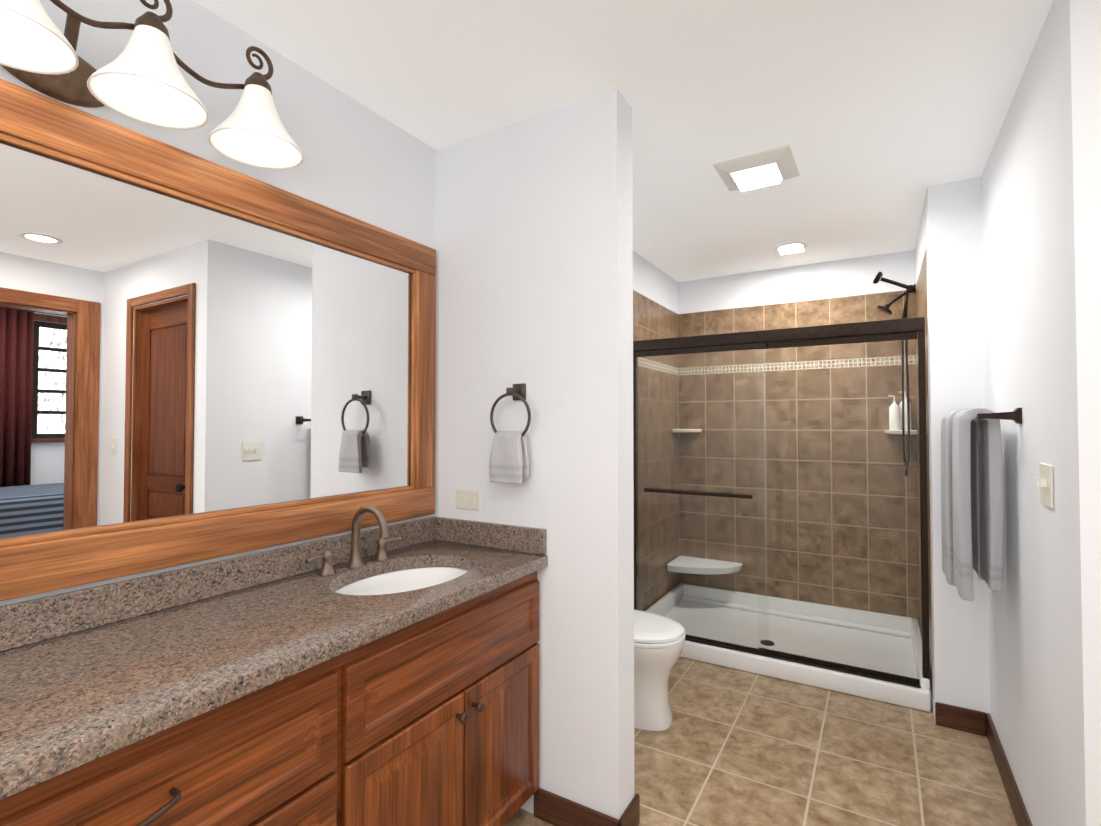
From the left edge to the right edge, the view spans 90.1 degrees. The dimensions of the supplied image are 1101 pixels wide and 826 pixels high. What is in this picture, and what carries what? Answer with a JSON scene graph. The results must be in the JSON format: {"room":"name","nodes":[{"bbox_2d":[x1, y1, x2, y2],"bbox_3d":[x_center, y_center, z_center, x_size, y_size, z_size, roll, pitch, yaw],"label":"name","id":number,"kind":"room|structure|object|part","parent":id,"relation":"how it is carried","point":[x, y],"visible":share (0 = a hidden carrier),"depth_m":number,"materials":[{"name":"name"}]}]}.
{"room":"bathroom","nodes":[
{"label":"bathroom","id":0,"kind":"room"},
{"bbox_2d":[0,0,435,605],"bbox_3d":[-0.588,0.170,2.063,0.120,2.440,5.520,-1,-1,31],"label":"wall","id":1,"kind":"structure","parent":0,"point":[366,164],"depth_m":1.65,"materials":[{"name":"paint"}]},
{"bbox_2d":[0,0,303,169],"bbox_3d":[-0.951,-0.809,1.112,0.251,0.273,0.936,-1,-1,31],"label":"sconce","id":2,"kind":"object","parent":1,"relation":"attached to","point":[140,77],"visible":1,"depth_m":1.20,"materials":[{"name":"white glass"}]},
{"bbox_3d":[-0.998,-0.763,0.999,0.216,0.165,0.216,-1,-1,31],"label":"lamp shade","id":3,"kind":"part","parent":2,"relation":"part of","materials":[{"name":"white glass"}]},
{"bbox_3d":[-1.048,-0.729,1.168,0.025,0.116,0.203,-1,-1,31],"label":"plate","id":4,"kind":"part","parent":2,"relation":"part of","materials":[{"name":"brown metal"}]},
{"bbox_3d":[-0.874,-0.759,1.205,0.216,0.165,0.216,-1,-1,31],"label":"lamp shade","id":5,"kind":"part","parent":2,"relation":"part of","materials":[{"name":"white glass"}]},
{"bbox_3d":[-0.751,-0.755,1.411,0.216,0.165,0.216,-1,-1,31],"label":"lamp shade","id":6,"kind":"part","parent":2,"relation":"part of","materials":[{"name":"white glass"}]},
{"bbox_2d":[0,79,435,600],"bbox_3d":[-1.048,-0.144,1.157,0.026,1.030,2.302,-1,-1,31],"label":"mirror","id":7,"kind":"object","parent":1,"relation":"attached to","point":[201,359],"visible":1,"depth_m":1.37,"materials":[{"name":"mirror"}]},
{"bbox_3d":[-1.045,-0.607,1.165,0.020,0.105,2.302,-1,-1,31],"label":"frame","id":8,"kind":"part","parent":7,"relation":"part of","materials":[{"name":"brown wood"}]},
{"bbox_3d":[-0.480,-0.125,2.097,0.020,0.820,0.105,-1,-1,31],"label":"frame","id":9,"kind":"part","parent":7,"relation":"part of","materials":[{"name":"brown wood"}]},
{"bbox_2d":[0,517,435,652],"bbox_3d":[-1.049,0.428,1.146,0.020,0.087,2.340,-1,-1,31],"label":"backsplash","id":10,"kind":"structure","parent":1,"relation":"attached to","point":[28,622],"depth_m":1.31,"materials":[{"name":"brown stone"}]},
{"bbox_2d":[434,88,633,819],"bbox_3d":[-0.087,0.169,2.019,0.784,2.440,0.131,-1,-1,31],"label":"wall","id":11,"kind":"structure","parent":0,"point":[534,249],"depth_m":1.87,"materials":[{"name":"paint"}]},
{"bbox_2d":[456,489,479,510],"bbox_3d":[-0.312,0.327,2.068,0.116,0.072,0.009,-1,-1,31],"label":"electrical outlet plate","id":12,"kind":"object","parent":11,"relation":"attached to","point":[468,499],"visible":1,"depth_m":2.06,"materials":[{"name":"white plastic"}]},
{"bbox_2d":[460,495,465,503],"bbox_3d":[-0.331,0.327,2.076,0.028,0.034,0.003,-1,-1,31],"label":"socket","id":13,"kind":"object","parent":12,"relation":"attached to","point":[462,497],"depth_m":2.07,"materials":[{"name":"white plastic"}]},
{"bbox_2d":[468,496,473,504],"bbox_3d":[-0.297,0.326,2.055,0.028,0.034,0.003,-1,-1,31],"label":"socket","id":14,"kind":"object","parent":12,"relation":"attached to","point":[470,498],"depth_m":2.05,"materials":[{"name":"white plastic"}]},
{"bbox_2d":[436,517,545,556],"bbox_3d":[-0.231,0.445,2.007,0.497,0.087,0.020,-1,-1,31],"label":"backsplash","id":15,"kind":"structure","parent":11,"relation":"attached to","point":[520,539],"depth_m":1.98,"materials":[{"name":"brown stone"}]},
{"bbox_2d":[490,383,530,483],"bbox_3d":[-0.134,0.068,1.916,0.171,0.346,0.094,-1,-1,31],"label":"towel ring","id":16,"kind":"object","parent":11,"relation":"attached to","point":[509,459],"visible":1,"depth_m":1.88,"materials":[{"name":"white fabric"}]},
{"bbox_2d":[490,431,529,483],"bbox_3d":[-0.140,0.152,1.903,0.142,0.180,0.073,-1,-1,31],"label":"towel","id":17,"kind":"object","parent":16,"relation":"hanging from","point":[509,457],"depth_m":1.88,"materials":[{"name":"white fabric"}]},
{"bbox_2d":[534,788,621,825],"bbox_3d":[0.084,1.335,1.808,0.327,0.100,0.014,-1,-1,31],"label":"baseboard","id":18,"kind":"structure","parent":11,"relation":"attached to","point":[553,809],"depth_m":1.82,"materials":[{"name":"brown wood"}]},
{"bbox_2d":[618,794,639,825],"bbox_3d":[0.255,1.334,1.790,0.014,0.100,0.159,-1,-1,31],"label":"baseboard","id":19,"kind":"structure","parent":11,"relation":"attached to","point":[630,816],"depth_m":1.80,"materials":[{"name":"brown wood"}]},
{"bbox_2d":[194,0,1052,281],"bbox_3d":[1.662,-1.108,0.741,5.366,0.060,5.520,-1,-1,31],"label":"ceiling","id":20,"kind":"structure","parent":0,"point":[879,116],"depth_m":1.77,"materials":[{"name":"paint"}]},
{"bbox_2d":[712,144,798,190],"bbox_3d":[0.882,-1.027,2.349,0.300,0.034,0.300,-1,-1,31],"label":"exhaust fan","id":21,"kind":"object","parent":20,"relation":"in","point":[777,164],"visible":1,"depth_m":2.29,"materials":[{"name":"white plastic"}]},
{"bbox_2d":[774,242,807,251],"bbox_3d":[1.481,-1.020,3.382,0.190,0.006,0.190,-1,-1,31],"label":"recessed light","id":22,"kind":"object","parent":20,"relation":"in","point":[791,246],"visible":1,"depth_m":3.38,"materials":[{"name":"white"}]},
{"bbox_2d":[633,251,677,313],"bbox_3d":[0.636,0.205,3.807,0.186,2.440,1.030,-1,-1,31],"label":"wall","id":23,"kind":"structure","parent":0,"point":[651,281],"depth_m":3.78,"materials":[{"name":"paint"}]},
{"bbox_2d":[633,290,677,367],"bbox_3d":[0.732,-0.558,3.807,0.008,0.416,0.941,-1,-1,31],"label":"shower wall tile","id":24,"kind":"structure","parent":23,"relation":"attached to","point":[652,319],"depth_m":3.75,"materials":[{"name":"brown tile"}]},
{"bbox_2d":[638,357,677,374],"bbox_3d":[0.732,-0.324,3.802,0.008,0.051,0.941,-1,-1,31],"label":"shower wall tile","id":25,"kind":"structure","parent":23,"relation":"attached to","point":[657,366],"depth_m":3.81,"materials":[{"name":"beige tile"}]},
{"bbox_2d":[638,365,678,610],"bbox_3d":[0.732,0.533,3.784,0.008,1.664,0.941,-1,-1,31],"label":"shower wall tile","id":26,"kind":"structure","parent":23,"relation":"attached to","point":[667,449],"depth_m":3.78,"materials":[{"name":"brown tile"}]},
{"bbox_2d":[505,657,1016,825],"bbox_3d":[1.662,1.392,0.689,5.366,0.060,5.520,-1,-1,31],"label":"floor","id":27,"kind":"structure","parent":0,"point":[731,747],"depth_m":2.19,"materials":[{"name":"tile"}]},
{"bbox_2d":[0,565,547,825],"bbox_3d":[-0.828,0.939,1.002,0.536,0.858,2.340,-1,-1,31],"label":"bathroom vanity","id":28,"kind":"object","parent":27,"relation":"on","point":[384,674],"depth_m":1.23,"materials":[{"name":"brown wood"}]},
{"bbox_2d":[0,541,547,792],"bbox_3d":[-0.833,0.489,1.015,0.523,0.040,2.340,-1,-1,31],"label":"countertop","id":29,"kind":"structure","parent":28,"relation":"on","point":[63,700],"depth_m":1.08,"materials":[{"name":"brown stone"}]},
{"bbox_2d":[300,505,403,576],"bbox_3d":[-0.567,0.384,1.708,0.168,0.198,0.363,-1,-1,31],"label":"faucet","id":30,"kind":"object","parent":29,"relation":"on","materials":[{"name":"brown metal"}]},
{"bbox_2d":[328,557,475,600],"bbox_3d":[-0.437,0.599,1.661,0.364,0.177,0.503,-1,-1,31],"label":"sink","id":31,"kind":"object","parent":29,"relation":"in","point":[385,583],"depth_m":1.83,"materials":[{"name":"white ceramic"}]},
{"bbox_2d":[634,609,684,730],"bbox_3d":[0.265,1.007,2.631,0.760,0.788,0.460,-1,-1,31],"label":"toilet","id":32,"kind":"object","parent":27,"relation":"on","point":[659,641],"visible":0.33,"depth_m":2.43,"materials":[{"name":"white ceramic"}]},
{"bbox_3d":[0.357,0.992,2.576,0.537,0.047,0.364,-1,-1,31],"label":"lid","id":33,"kind":"part","parent":32,"relation":"part of","materials":[{"name":"white plastic"}]},
{"bbox_3d":[0.360,1.007,2.574,0.536,0.018,0.372,-1,-1,31],"label":"seat","id":34,"kind":"part","parent":32,"relation":"part of","materials":[{"name":"white plastic"}]},
{"bbox_2d":[633,317,930,711],"bbox_3d":[1.371,0.486,3.368,1.500,1.860,0.998,-1,-1,31],"label":"shower","id":35,"kind":"object","parent":27,"relation":"on","point":[881,657],"visible":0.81,"depth_m":3.06,"materials":[{"name":"clear glass"}]},
{"bbox_2d":[678,250,914,313],"bbox_3d":[1.719,0.206,3.828,2.021,2.440,0.120,-1,-1,31],"label":"wall","id":36,"kind":"structure","parent":0,"point":[841,278],"depth_m":3.78,"materials":[{"name":"paint"}]},
{"bbox_2d":[672,429,701,432],"bbox_3d":[1.013,0.132,4.073,0.170,0.027,0.170,-1,-1,31],"label":"shower shelf","id":37,"kind":"object","parent":36,"relation":"attached to","point":[686,431],"depth_m":4.04,"materials":[{"name":"beige ceramic"}]},
{"bbox_2d":[667,556,742,573],"bbox_3d":[1.104,1.109,3.922,0.460,0.067,0.300,-1,-1,31],"label":"shelf","id":38,"kind":"object","parent":36,"relation":"attached to","point":[702,564],"depth_m":3.88,"materials":[{"name":"white plastic"}]},
{"bbox_2d":[678,290,915,367],"bbox_3d":[1.630,-0.557,3.821,1.520,0.416,0.008,-1,-1,31],"label":"shower wall tile","id":39,"kind":"structure","parent":36,"relation":"attached to","point":[846,309],"depth_m":3.77,"materials":[{"name":"brown tile"}]},
{"bbox_2d":[678,356,915,374],"bbox_3d":[1.630,-0.324,3.817,1.520,0.051,0.008,-1,-1,31],"label":"shower wall tile","id":40,"kind":"structure","parent":36,"relation":"attached to","point":[812,365],"depth_m":3.76,"materials":[{"name":"beige tile"}]},
{"bbox_2d":[678,364,919,626],"bbox_3d":[1.630,0.533,3.799,1.520,1.664,0.008,-1,-1,31],"label":"shower wall tile","id":41,"kind":"structure","parent":36,"relation":"attached to","point":[778,460],"depth_m":3.73,"materials":[{"name":"brown tile"}]},
{"bbox_2d":[884,391,916,434],"bbox_3d":[2.155,-0.001,3.391,0.170,0.266,0.170,-1,-1,31],"label":"shower shelf","id":42,"kind":"object","parent":36,"relation":"attached to","point":[895,424],"depth_m":3.39,"materials":[{"name":"white plastic"}]},
{"bbox_2d":[888,395,899,429],"bbox_3d":[2.130,-0.002,3.406,0.059,0.214,0.039,-1,-1,31],"label":"bottle","id":43,"kind":"object","parent":42,"relation":"on","point":[894,423],"depth_m":3.39,"materials":[{"name":"white plastic"}]},
{"bbox_3d":[2.155,0.118,3.389,0.170,0.027,0.170,-1,-1,31],"label":"dish","id":44,"kind":"part","parent":42,"relation":"part of","materials":[{"name":"beige ceramic"}]},
{"bbox_2d":[899,391,910,429],"bbox_3d":[2.198,-0.015,3.406,0.061,0.239,0.042,-1,-1,31],"label":"bottle","id":45,"kind":"object","parent":42,"relation":"on","point":[905,399],"depth_m":3.39,"materials":[{"name":"white plastic"}]},
{"bbox_2d":[915,176,989,718],"bbox_3d":[2.092,0.187,2.908,0.195,2.440,1.075,-1,-1,31],"label":"wall","id":46,"kind":"structure","parent":0,"point":[949,237],"depth_m":2.46,"materials":[{"name":"paint"}]},
{"bbox_2d":[915,248,927,354],"bbox_3d":[2.040,-0.574,3.022,0.008,0.416,0.941,-1,-1,31],"label":"shower wall tile","id":47,"kind":"structure","parent":46,"relation":"attached to","point":[921,298],"depth_m":2.87,"materials":[{"name":"brown tile"}]},
{"bbox_2d":[916,334,927,363],"bbox_3d":[2.040,-0.340,3.018,0.008,0.051,0.941,-1,-1,31],"label":"shower wall tile","id":48,"kind":"structure","parent":46,"relation":"attached to","point":[926,341],"depth_m":2.73,"materials":[{"name":"beige tile"}]},
{"bbox_2d":[916,345,932,697],"bbox_3d":[2.040,0.517,3.000,0.008,1.664,0.941,-1,-1,31],"label":"shower wall tile","id":49,"kind":"structure","parent":46,"relation":"attached to","point":[928,515],"depth_m":2.69,"materials":[{"name":"brown tile"}]},
{"bbox_2d":[873,271,915,475],"bbox_3d":[2.076,-0.245,3.313,0.219,1.232,0.126,-1,-1,31],"label":"shower head","id":50,"kind":"object","parent":49,"relation":"attached to","point":[908,288],"visible":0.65,"depth_m":3.26},
{"bbox_2d":[935,702,986,735],"bbox_3d":[1.806,1.347,2.421,0.181,0.100,0.014,-1,-1,31],"label":"baseboard","id":51,"kind":"structure","parent":46,"relation":"attached to","point":[961,719],"depth_m":2.42,"materials":[{"name":"brown wood"}]},
{"bbox_2d":[981,0,1100,825],"bbox_3d":[1.890,0.174,2.266,0.120,2.440,2.385,-1,-1,31],"label":"wall","id":52,"kind":"structure","parent":0,"point":[1041,207],"depth_m":1.48,"materials":[{"name":"paint"}]},
{"bbox_2d":[941,408,1021,600],"bbox_3d":[1.621,0.329,2.100,0.172,0.695,0.672,-1,-1,31],"label":"towel rail","id":53,"kind":"object","parent":52,"relation":"attached to","point":[971,496],"visible":1,"depth_m":1.93,"materials":[{"name":"white fabric"}]},
{"bbox_2d":[941,408,983,585],"bbox_3d":[1.690,0.333,2.240,0.151,0.699,0.270,-1,-1,31],"label":"towel","id":54,"kind":"object","parent":53,"relation":"hanging from","point":[947,421],"depth_m":2.18,"materials":[{"name":"white fabric"}]},
{"bbox_2d":[952,408,1002,600],"bbox_3d":[1.541,0.320,1.991,0.126,0.674,0.248,-1,-1,31],"label":"towel","id":55,"kind":"object","parent":53,"relation":"hanging from","point":[988,430],"depth_m":1.91,"materials":[{"name":"white fabric"}]},
{"bbox_2d":[986,713,1031,825],"bbox_3d":[1.556,1.335,1.815,0.014,0.100,1.310,-1,-1,31],"label":"baseboard","id":56,"kind":"structure","parent":52,"relation":"attached to","point":[1020,813],"depth_m":2.00,"materials":[{"name":"brown wood"}]},
{"bbox_2d":[1036,463,1053,508],"bbox_3d":[1.357,0.198,1.515,0.020,0.116,0.116,-1,-1,31],"label":"switch plate","id":57,"kind":"object","parent":52,"relation":"attached to","point":[1044,481],"visible":0.98,"depth_m":1.49,"materials":[{"name":"white plastic"}]}
]}

